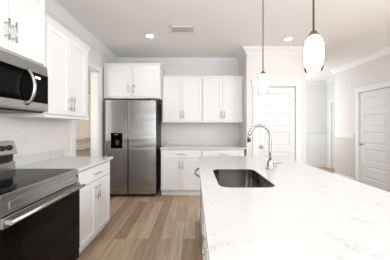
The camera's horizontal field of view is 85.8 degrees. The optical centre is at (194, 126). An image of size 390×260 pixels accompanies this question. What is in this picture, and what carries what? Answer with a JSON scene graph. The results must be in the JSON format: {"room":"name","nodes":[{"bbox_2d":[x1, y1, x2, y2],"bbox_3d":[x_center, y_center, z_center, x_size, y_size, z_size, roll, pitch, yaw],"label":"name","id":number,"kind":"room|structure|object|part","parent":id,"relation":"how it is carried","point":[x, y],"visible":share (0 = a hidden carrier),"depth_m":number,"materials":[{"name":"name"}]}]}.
{"room":"kitchen","nodes":[
{"label":"kitchen","id":0,"kind":"room"},
{"bbox_2d":[0,10,112,171],"bbox_3d":[-1.785,-0.085,0.525,0.120,2.770,8.050,0,0,0],"label":"wall","id":1,"kind":"structure","parent":0,"point":[45,135],"depth_m":2.42,"materials":[{"name":"beige paint"}]},
{"bbox_2d":[0,0,44,65],"bbox_3d":[-1.524,-0.878,1.536,0.398,0.661,0.831,0,0,0],"label":"upper cabinet","id":2,"kind":"object","parent":1,"relation":"attached to","point":[22,22],"visible":0.94,"depth_m":1.69,"materials":[{"name":"white paint"}]},
{"bbox_3d":[-1.374,-0.856,1.347,0.020,0.587,0.374,0,0,0],"label":"door","id":3,"kind":"part","parent":2,"relation":"part of","materials":[{"name":"white paint"}]},
{"bbox_3d":[-1.345,-0.704,1.506,0.040,0.150,0.011,0,0,0],"label":"handle","id":4,"kind":"part","parent":2,"relation":"part of","materials":[{"name":"silver metal"}]},
{"bbox_3d":[-1.345,-0.704,1.567,0.040,0.150,0.011,0,0,0],"label":"handle","id":5,"kind":"part","parent":2,"relation":"part of","materials":[{"name":"silver metal"}]},
{"bbox_2d":[23,133,28,144],"bbox_3d":[-1.720,0.122,2.140,0.009,0.116,0.072,0,0,0],"label":"wall outlet","id":6,"kind":"object","parent":1,"relation":"attached to","point":[25,135],"visible":1,"depth_m":2.13,"materials":[{"name":"white plastic"}]},
{"bbox_2d":[13,149,64,166],"bbox_3d":[-1.713,0.334,2.337,0.020,0.100,0.812,0,0,0],"label":"backsplash","id":7,"kind":"structure","parent":1,"relation":"attached to","point":[28,159],"depth_m":2.27,"materials":[{"name":"white stone"}]},
{"bbox_2d":[8,15,90,119],"bbox_3d":[-1.524,-0.560,2.337,0.398,0.941,0.815,0,0,0],"label":"upper cabinet","id":8,"kind":"object","parent":1,"relation":"attached to","point":[66,55],"visible":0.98,"depth_m":2.21,"materials":[{"name":"white paint"}]},
{"bbox_3d":[-1.374,-0.548,2.118,0.020,0.845,0.349,0,0,0],"label":"door","id":9,"kind":"part","parent":8,"relation":"part of","materials":[{"name":"white paint"}]},
{"bbox_3d":[-1.379,-0.105,2.324,0.012,0.030,0.790,0,0,0],"label":"light rail","id":10,"kind":"part","parent":8,"relation":"part of","materials":[{"name":"white paint"}]},
{"bbox_3d":[-1.542,-1.008,2.337,0.363,0.046,0.815,0,0,0],"label":"crown","id":11,"kind":"part","parent":8,"relation":"part of","materials":[{"name":"white paint"}]},
{"bbox_3d":[-1.374,-0.548,2.470,0.020,0.845,0.349,0,0,0],"label":"door","id":12,"kind":"part","parent":8,"relation":"part of","materials":[{"name":"white paint"}]},
{"bbox_2d":[70,58,102,156],"bbox_3d":[-1.768,0.105,3.373,0.154,2.390,0.951,0,0,0],"label":"trim","id":13,"kind":"structure","parent":1,"relation":"attached to","point":[94,69],"depth_m":3.72,"materials":[{"name":"white paint"}]},
{"bbox_2d":[45,0,389,84],"bbox_3d":[1.270,-1.413,1.643,5.990,0.115,10.285,0,0,0],"label":"trim","id":14,"kind":"structure","parent":1,"relation":"attached to","point":[51,6],"depth_m":3.97,"materials":[{"name":"white paint"}]},
{"bbox_3d":[-1.524,-0.560,0.751,0.398,0.941,0.786,0,0,0],"label":"upper cabinet","id":15,"kind":"object","parent":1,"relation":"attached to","visible":0},
{"bbox_2d":[0,49,47,112],"bbox_3d":[-1.496,-0.335,1.537,0.450,0.419,0.778,0,0,0],"label":"microwave","id":16,"kind":"object","parent":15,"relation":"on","point":[23,82],"visible":1,"depth_m":1.64,"materials":[{"name":"silver metal"}]},
{"bbox_3d":[-1.359,-0.334,1.431,0.025,0.247,0.565,0,0,0],"label":"door","id":17,"kind":"part","parent":16,"relation":"part of","materials":[{"name":"black glass"}]},
{"bbox_3d":[-1.359,-0.173,1.537,0.026,0.069,0.778,0,0,0],"label":"trim","id":18,"kind":"part","parent":16,"relation":"part of","materials":[{"name":"metal"}]},
{"bbox_3d":[-1.311,-0.323,1.683,0.080,0.299,0.030,0,0,0],"label":"handle","id":19,"kind":"part","parent":16,"relation":"part of","materials":[{"name":"metal"}]},
{"bbox_3d":[-1.359,-0.334,1.821,0.025,0.247,0.211,0,0,0],"label":"control panel","id":20,"kind":"part","parent":16,"relation":"part of","materials":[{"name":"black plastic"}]},
{"bbox_2d":[76,71,90,156],"bbox_3d":[-2.272,-0.085,4.160,0.855,2.770,0.120,0,0,0],"label":"wall","id":21,"kind":"structure","parent":0,"point":[83,127],"depth_m":4.10,"materials":[{"name":"beige paint"}]},
{"bbox_2d":[76,138,88,140],"bbox_3d":[-2.380,0.240,4.008,0.639,0.060,0.180,0,0,0],"label":"closet shelf","id":22,"kind":"object","parent":21,"relation":"attached to","point":[77,139],"visible":0.46,"depth_m":4.08,"materials":[{"name":"beige paint"}]},
{"bbox_2d":[76,148,88,150],"bbox_3d":[-2.380,0.430,4.008,0.639,0.060,0.180,0,0,0],"label":"closet shelf","id":23,"kind":"object","parent":21,"relation":"attached to","point":[77,149],"visible":0.44,"depth_m":4.08,"materials":[{"name":"beige paint"}]},
{"bbox_2d":[158,64,238,146],"bbox_3d":[-0.383,-0.085,4.610,2.925,2.770,0.120,0,0,0],"label":"wall","id":24,"kind":"structure","parent":0,"point":[226,131],"depth_m":4.55,"materials":[{"name":"beige paint"}]},
{"bbox_2d":[103,63,165,101],"bbox_3d":[-1.167,-0.859,4.206,1.075,0.646,0.683,0,0,0],"label":"upper cabinet","id":25,"kind":"object","parent":24,"relation":"attached to","point":[122,81],"visible":0.97,"depth_m":3.91,"materials":[{"name":"white paint"}]},
{"bbox_3d":[-1.427,-0.836,3.914,0.445,0.540,0.020,0,0,0],"label":"door","id":26,"kind":"part","parent":25,"relation":"part of","materials":[{"name":"white paint"}]},
{"bbox_3d":[-1.167,-1.159,4.224,1.075,0.046,0.648,0,0,0],"label":"crown","id":27,"kind":"part","parent":25,"relation":"part of","materials":[{"name":"white paint"}]},
{"bbox_3d":[-0.932,-0.836,3.914,0.445,0.540,0.020,0,0,0],"label":"door","id":28,"kind":"part","parent":25,"relation":"part of","materials":[{"name":"white paint"}]},
{"bbox_2d":[162,76,201,122],"bbox_3d":[-0.256,-0.555,4.343,0.795,0.931,0.410,0,0,0],"label":"upper cabinet","id":29,"kind":"object","parent":24,"relation":"attached to","point":[181,95],"visible":1,"depth_m":4.18,"materials":[{"name":"white paint"}]},
{"bbox_3d":[-0.448,-0.543,4.187,0.382,0.835,0.020,0,0,0],"label":"door","id":30,"kind":"part","parent":29,"relation":"part of","materials":[{"name":"white paint"}]},
{"bbox_3d":[-0.256,-0.105,4.192,0.795,0.030,0.012,0,0,0],"label":"light rail","id":31,"kind":"part","parent":29,"relation":"part of","materials":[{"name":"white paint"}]},
{"bbox_3d":[-0.256,-0.998,4.186,0.795,0.046,0.025,0,0,0],"label":"crown","id":32,"kind":"part","parent":29,"relation":"part of","materials":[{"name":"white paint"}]},
{"bbox_3d":[-0.063,-0.543,4.187,0.382,0.835,0.020,0,0,0],"label":"door","id":33,"kind":"part","parent":29,"relation":"part of","materials":[{"name":"white paint"}]},
{"bbox_2d":[165,140,238,144],"bbox_3d":[0.153,0.334,4.538,1.610,0.100,0.020,0,0,0],"label":"backsplash","id":34,"kind":"structure","parent":24,"relation":"attached to","point":[167,142],"depth_m":4.53,"materials":[{"name":"white stone"}]},
{"bbox_2d":[202,76,242,122],"bbox_3d":[0.550,-0.555,4.343,0.812,0.931,0.410,0,0,0],"label":"upper cabinet","id":35,"kind":"object","parent":24,"relation":"attached to","point":[222,96],"visible":0.98,"depth_m":4.18,"materials":[{"name":"white paint"}]},
{"bbox_3d":[0.353,-0.543,4.187,0.390,0.835,0.020,0,0,0],"label":"door","id":36,"kind":"part","parent":35,"relation":"part of","materials":[{"name":"white paint"}]},
{"bbox_3d":[0.550,-0.105,4.192,0.812,0.030,0.012,0,0,0],"label":"light rail","id":37,"kind":"part","parent":35,"relation":"part of","materials":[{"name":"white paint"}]},
{"bbox_3d":[0.550,-0.998,4.186,0.812,0.046,0.025,0,0,0],"label":"crown","id":38,"kind":"part","parent":35,"relation":"part of","materials":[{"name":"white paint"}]},
{"bbox_3d":[0.747,-0.543,4.187,0.390,0.835,0.020,0,0,0],"label":"door","id":39,"kind":"part","parent":35,"relation":"part of","materials":[{"name":"white paint"}]},
{"bbox_2d":[77,167,334,259],"bbox_3d":[0.800,1.350,1.690,7.600,0.100,10.620,0,0,0],"label":"floor","id":40,"kind":"structure","parent":0,"point":[157,227],"depth_m":2.61,"materials":[{"name":"brown wood"}]},
{"bbox_2d":[0,141,84,259],"bbox_3d":[-1.355,0.713,1.537,0.724,1.175,0.780,0,0,0],"label":"range","id":41,"kind":"object","parent":40,"relation":"on","point":[40,208],"visible":1,"depth_m":1.51,"materials":[{"name":"black glass"}]},
{"bbox_3d":[-1.673,0.184,1.537,0.088,0.118,0.780,0,0,0],"label":"control panel","id":42,"kind":"part","parent":41,"relation":"part of","materials":[{"name":"metal"}]},
{"bbox_2d":[0,169,76,199],"bbox_3d":[-1.357,0.393,1.537,0.569,0.024,0.780,0,0,0],"label":"cooktop","id":43,"kind":"object","parent":41,"relation":"in","point":[14,183],"depth_m":1.56,"materials":[{"name":"glass"}]},
{"bbox_3d":[-1.075,0.835,1.537,0.041,0.540,0.774,0,0,0],"label":"oven door","id":44,"kind":"part","parent":41,"relation":"part of","materials":[{"name":"black glass"}]},
{"bbox_3d":[-1.075,0.534,1.537,0.043,0.060,0.774,0,0,0],"label":"rail","id":45,"kind":"part","parent":41,"relation":"part of","materials":[{"name":"metal"}]},
{"bbox_3d":[-1.023,0.527,1.534,0.061,0.027,0.762,0,0,0],"label":"handle","id":46,"kind":"part","parent":41,"relation":"part of","materials":[{"name":"metal"}]},
{"bbox_3d":[-1.077,1.151,1.537,0.037,0.078,0.774,0,0,0],"label":"storage drawer","id":47,"kind":"part","parent":41,"relation":"part of","materials":[{"name":"black metal"}]},
{"bbox_2d":[78,160,109,254],"bbox_3d":[-1.382,0.858,2.329,0.678,0.884,0.790,0,0,0],"label":"base cabinet","id":48,"kind":"object","parent":40,"relation":"on","point":[95,195],"visible":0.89,"depth_m":2.25,"materials":[{"name":"white paint"}]},
{"bbox_2d":[8,149,112,171],"bbox_3d":[-1.394,0.349,2.337,0.658,0.131,0.812,0,0,0],"label":"countertop","id":49,"kind":"structure","parent":48,"relation":"on","point":[55,159],"depth_m":2.23,"materials":[{"name":"white stone"}]},
{"bbox_3d":[-1.092,0.882,2.124,0.020,0.592,0.356,0,0,0],"label":"door","id":50,"kind":"part","parent":48,"relation":"part of","materials":[{"name":"white paint"}]},
{"bbox_3d":[-1.092,0.503,2.304,0.020,0.150,0.716,0,0,0],"label":"drawer","id":51,"kind":"part","parent":48,"relation":"part of","materials":[{"name":"white paint"}]},
{"bbox_3d":[-1.092,0.882,2.484,0.020,0.592,0.356,0,0,0],"label":"door","id":52,"kind":"part","parent":48,"relation":"part of","materials":[{"name":"white paint"}]},
{"bbox_2d":[105,99,160,195],"bbox_3d":[-1.195,0.389,4.187,0.946,1.822,0.645,0,0,0],"label":"refrigerator","id":53,"kind":"object","parent":40,"relation":"on","point":[132,127],"visible":0.97,"depth_m":3.87,"materials":[{"name":"silver metal"}]},
{"bbox_3d":[-1.458,0.369,3.906,0.419,1.738,0.072,0,0,0],"label":"door","id":54,"kind":"part","parent":53,"relation":"part of","materials":[{"name":"metal"}]},
{"bbox_3d":[-1.244,0.370,3.912,0.009,1.720,0.056,0,0,0],"label":"pocket handle","id":55,"kind":"part","parent":53,"relation":"part of","materials":[{"name":"black plastic"}]},
{"bbox_3d":[-0.976,0.369,3.906,0.507,1.738,0.072,0,0,0],"label":"door","id":56,"kind":"part","parent":53,"relation":"part of","materials":[{"name":"metal"}]},
{"bbox_2d":[161,149,201,194],"bbox_3d":[-0.258,0.858,4.212,0.765,0.884,0.665,0,0,0],"label":"base cabinet","id":57,"kind":"object","parent":40,"relation":"on","point":[178,166],"visible":0.9,"depth_m":3.92,"materials":[{"name":"white paint"}]},
{"bbox_3d":[-0.444,0.882,3.929,0.368,0.592,0.020,0,0,0],"label":"door","id":58,"kind":"part","parent":57,"relation":"part of","materials":[{"name":"white paint"}]},
{"bbox_3d":[-0.258,0.503,3.929,0.741,0.150,0.020,0,0,0],"label":"drawer","id":59,"kind":"part","parent":57,"relation":"part of","materials":[{"name":"white paint"}]},
{"bbox_3d":[-0.071,0.882,3.929,0.368,0.592,0.020,0,0,0],"label":"door","id":60,"kind":"part","parent":57,"relation":"part of","materials":[{"name":"white paint"}]},
{"bbox_2d":[160,140,246,148],"bbox_3d":[0.153,0.349,4.221,1.610,0.131,0.653,0,0,0],"label":"countertop","id":61,"kind":"structure","parent":57,"relation":"on","point":[169,144],"depth_m":4.53,"materials":[{"name":"white stone"}]},
{"bbox_2d":[194,168,201,239],"bbox_3d":[0.330,0.863,2.438,0.680,0.875,0.596,0,0,0],"label":"dishwasher","id":62,"kind":"object","parent":40,"relation":"on","point":[195,173],"visible":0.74,"depth_m":2.33,"materials":[{"name":"silver metal"}]},
{"bbox_3d":[0.079,0.806,2.438,0.021,0.757,0.596,0,0,0],"label":"door","id":63,"kind":"part","parent":62,"relation":"part of","materials":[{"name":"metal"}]},
{"bbox_2d":[199,201,206,259],"bbox_3d":[0.360,0.858,1.670,0.660,0.884,0.930,0,0,0],"label":"base cabinet","id":64,"kind":"object","parent":40,"relation":"on","point":[202,211],"visible":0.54,"depth_m":1.64,"materials":[{"name":"white paint"}]},
{"bbox_3d":[0.079,0.882,1.897,0.020,0.592,0.451,0,0,0],"label":"door","id":65,"kind":"part","parent":64,"relation":"part of","materials":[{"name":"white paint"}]},
{"bbox_3d":[0.079,0.882,1.442,0.020,0.592,0.451,0,0,0],"label":"door","id":66,"kind":"part","parent":64,"relation":"part of","materials":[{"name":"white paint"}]},
{"bbox_2d":[198,156,389,259],"bbox_3d":[0.594,0.400,1.475,1.104,0.030,2.650,0,0,0],"label":"countertop","id":67,"kind":"structure","parent":64,"relation":"on","point":[310,212],"depth_m":0.94,"materials":[{"name":"white stone"}]},
{"bbox_2d":[213,169,274,187],"bbox_3d":[0.344,0.513,1.633,0.372,0.252,0.591,0,0,0],"label":"sink","id":68,"kind":"object","parent":67,"relation":"in","point":[231,178],"visible":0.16,"depth_m":1.93,"materials":[{"name":"metal"}]},
{"bbox_2d":[247,124,281,169],"bbox_3d":[0.638,0.180,1.930,0.318,0.410,0.080,0,0,0],"label":"faucet","id":69,"kind":"object","parent":67,"relation":"on","point":[270,164],"visible":1,"depth_m":1.92,"materials":[{"name":"silver metal"}]},
{"bbox_3d":[0.596,0.141,1.930,0.219,0.332,0.026,0,0,0],"label":"spout","id":70,"kind":"part","parent":69,"relation":"part of","materials":[{"name":"silver metal"}]},
{"bbox_2d":[201,234,207,259],"bbox_3d":[0.360,0.858,0.903,0.660,0.884,0.600,0,0,0],"label":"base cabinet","id":71,"kind":"object","parent":40,"relation":"on","point":[204,250],"visible":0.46,"depth_m":0.89,"materials":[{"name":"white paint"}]},
{"bbox_2d":[202,149,243,155],"bbox_3d":[0.527,0.858,4.212,0.800,0.884,0.665,0,0,0],"label":"base cabinet","id":72,"kind":"object","parent":40,"relation":"on","point":[205,152],"visible":0.23,"depth_m":3.92,"materials":[{"name":"white paint"}]},
{"bbox_2d":[55,0,389,80],"bbox_3d":[0.800,-1.520,1.690,7.600,0.100,10.620,0,0,0],"label":"ceiling","id":73,"kind":"structure","parent":0,"point":[351,30],"depth_m":3.01,"materials":[{"name":"paint"}]},
{"bbox_2d":[144,33,155,38],"bbox_3d":[-0.727,-1.466,3.390,0.184,0.006,0.184,0,0,0],"label":"recessed light","id":74,"kind":"object","parent":73,"relation":"in","point":[148,35],"visible":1,"depth_m":3.39,"materials":[{"name":"white plastic"}]},
{"bbox_2d":[169,26,194,32],"bbox_3d":[-0.190,-1.465,3.155,0.370,0.008,0.200,0,0,0],"label":"ceiling vent","id":75,"kind":"object","parent":73,"relation":"in","point":[174,29],"visible":1,"depth_m":3.15,"materials":[{"name":"white metal"}]},
{"bbox_2d":[257,0,268,94],"bbox_3d":[0.594,-0.878,1.834,0.120,1.184,0.120,0,0,0],"label":"pendant lamp","id":76,"kind":"object","parent":73,"relation":"hanging from","point":[263,80],"visible":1,"depth_m":1.81,"materials":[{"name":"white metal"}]},
{"bbox_3d":[0.594,-0.962,1.834,0.009,0.956,0.009,0,0,0],"label":"rod","id":77,"kind":"part","parent":76,"relation":"part of","materials":[{"name":"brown metal"}]},
{"bbox_3d":[0.594,-0.375,1.834,0.104,0.178,0.104,0,0,0],"label":"lamp shade","id":78,"kind":"part","parent":76,"relation":"part of","materials":[{"name":"white glass"}]},
{"bbox_2d":[282,37,293,41],"bbox_3d":[1.554,-1.466,3.510,0.184,0.006,0.184,0,0,0],"label":"recessed light","id":79,"kind":"object","parent":73,"relation":"in","point":[286,39],"visible":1,"depth_m":3.51,"materials":[{"name":"white plastic"}]},
{"bbox_2d":[302,0,325,72],"bbox_3d":[0.587,-0.873,1.040,0.120,1.194,0.120,0,0,0],"label":"pendant lamp","id":80,"kind":"object","parent":73,"relation":"hanging from","point":[314,48],"visible":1,"depth_m":1.01,"materials":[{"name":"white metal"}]},
{"bbox_3d":[0.587,-0.957,1.040,0.009,0.966,0.009,0,0,0],"label":"rod","id":81,"kind":"part","parent":80,"relation":"part of","materials":[{"name":"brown metal"}]},
{"bbox_3d":[0.587,-0.365,1.040,0.104,0.178,0.104,0,0,0],"label":"lamp shade","id":82,"kind":"part","parent":80,"relation":"part of","materials":[{"name":"white glass"}]},
{"bbox_2d":[239,57,244,155],"bbox_3d":[1.020,-0.085,4.290,0.120,2.770,0.520,0,0,0],"label":"wall","id":83,"kind":"structure","parent":0,"point":[242,64],"depth_m":4.16,"materials":[{"name":"beige paint"}]},
{"bbox_2d":[245,54,305,163],"bbox_3d":[1.514,-0.085,3.970,1.107,2.770,0.120,0,0,0],"label":"wall","id":84,"kind":"structure","parent":0,"point":[276,66],"depth_m":3.91,"materials":[{"name":"beige paint"}]},
{"bbox_2d":[258,87,295,159],"bbox_3d":[1.526,0.274,3.906,0.702,2.036,0.101,0,0,0],"label":"door","id":85,"kind":"structure","parent":84,"relation":"in","point":[276,109],"depth_m":3.92,"materials":[{"name":"white paint"}]},
{"bbox_2d":[251,79,302,161],"bbox_3d":[1.522,0.207,3.893,0.952,2.185,0.034,0,0,0],"label":"trim","id":86,"kind":"structure","parent":84,"relation":"attached to","point":[297,83],"depth_m":3.89,"materials":[{"name":"white paint"}]},
{"bbox_2d":[306,85,326,131],"bbox_3d":[3.166,-0.085,6.845,2.438,2.770,0.120,0,0,0],"label":"wall","id":87,"kind":"structure","parent":0,"point":[316,95],"depth_m":6.79,"materials":[{"name":"grey paint"}]},
{"bbox_2d":[308,135,324,162],"bbox_3d":[3.181,0.710,6.782,2.168,0.920,0.006,0,0,0],"label":"wainscot hallway","id":88,"kind":"structure","parent":87,"relation":"attached to","point":[316,143],"depth_m":6.78,"materials":[{"name":"white paint"}]},
{"bbox_2d":[306,135,326,162],"bbox_3d":[3.925,0.710,6.775,0.690,0.920,0.008,0,0,0],"label":"trim","id":89,"kind":"structure","parent":87,"relation":"attached to","point":[306,135],"depth_m":6.77,"materials":[{"name":"white paint"}]},
{"bbox_2d":[306,132,328,134],"bbox_3d":[3.166,0.207,5.447,2.198,0.095,2.675,0,0,0],"label":"trim","id":90,"kind":"structure","parent":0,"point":[307,133],"depth_m":6.76,"materials":[{"name":"white paint"}]},
{"bbox_2d":[327,83,334,168],"bbox_3d":[4.325,-0.085,6.100,0.120,2.770,1.370,0,0,0],"label":"wall","id":91,"kind":"structure","parent":0,"point":[331,87],"depth_m":6.66,"materials":[{"name":"grey paint"}]},
{"bbox_2d":[328,98,334,167],"bbox_3d":[4.248,0.207,6.180,0.034,2.185,1.012,0,0,0],"label":"trim","id":92,"kind":"structure","parent":91,"relation":"attached to","point":[332,100],"depth_m":6.58,"materials":[{"name":"white paint"}]},
{"bbox_2d":[332,103,334,168],"bbox_3d":[4.261,0.274,6.184,0.101,2.036,0.762,0,0,0],"label":"door","id":93,"kind":"structure","parent":91,"relation":"in","point":[333,104],"depth_m":6.49,"materials":[{"name":"white paint"}]},
{"bbox_2d":[335,54,389,181],"bbox_3d":[3.998,-0.085,0.958,0.775,2.770,8.915,0,0,0],"label":"wall","id":94,"kind":"structure","parent":0,"point":[376,70],"depth_m":4.81,"materials":[{"name":"beige paint"}]},
{"bbox_2d":[306,163,354,180],"bbox_3d":[3.166,1.232,5.357,2.198,0.135,2.855,0,0,0],"label":"baseboard","id":95,"kind":"structure","parent":94,"relation":"attached to","point":[310,164],"depth_m":6.77,"materials":[{"name":"white paint"}]},
{"bbox_2d":[334,133,353,137],"bbox_3d":[3.595,0.207,5.085,0.030,0.095,0.661,0,0,0],"label":"trim","id":96,"kind":"structure","parent":94,"relation":"attached to","point":[335,134],"depth_m":5.05,"materials":[{"name":"white paint"}]},
{"bbox_2d":[335,137,353,177],"bbox_3d":[3.607,0.710,5.084,0.006,0.920,0.660,0,0,0],"label":"wainscot","id":97,"kind":"structure","parent":94,"relation":"attached to","point":[344,147],"depth_m":5.06,"materials":[{"name":"beige paint"}]},
{"bbox_2d":[353,79,389,181],"bbox_3d":[3.593,0.207,4.241,0.034,2.185,1.014,0,0,0],"label":"trim","id":98,"kind":"structure","parent":94,"relation":"attached to","point":[385,83],"depth_m":4.62,"materials":[{"name":"white paint"}]},
{"bbox_2d":[358,87,389,191],"bbox_3d":[3.607,0.274,4.237,0.101,2.036,0.764,0,0,0],"label":"door","id":99,"kind":"structure","parent":94,"relation":"in","point":[374,143],"depth_m":4.22,"materials":[{"name":"white paint"}]}
]}

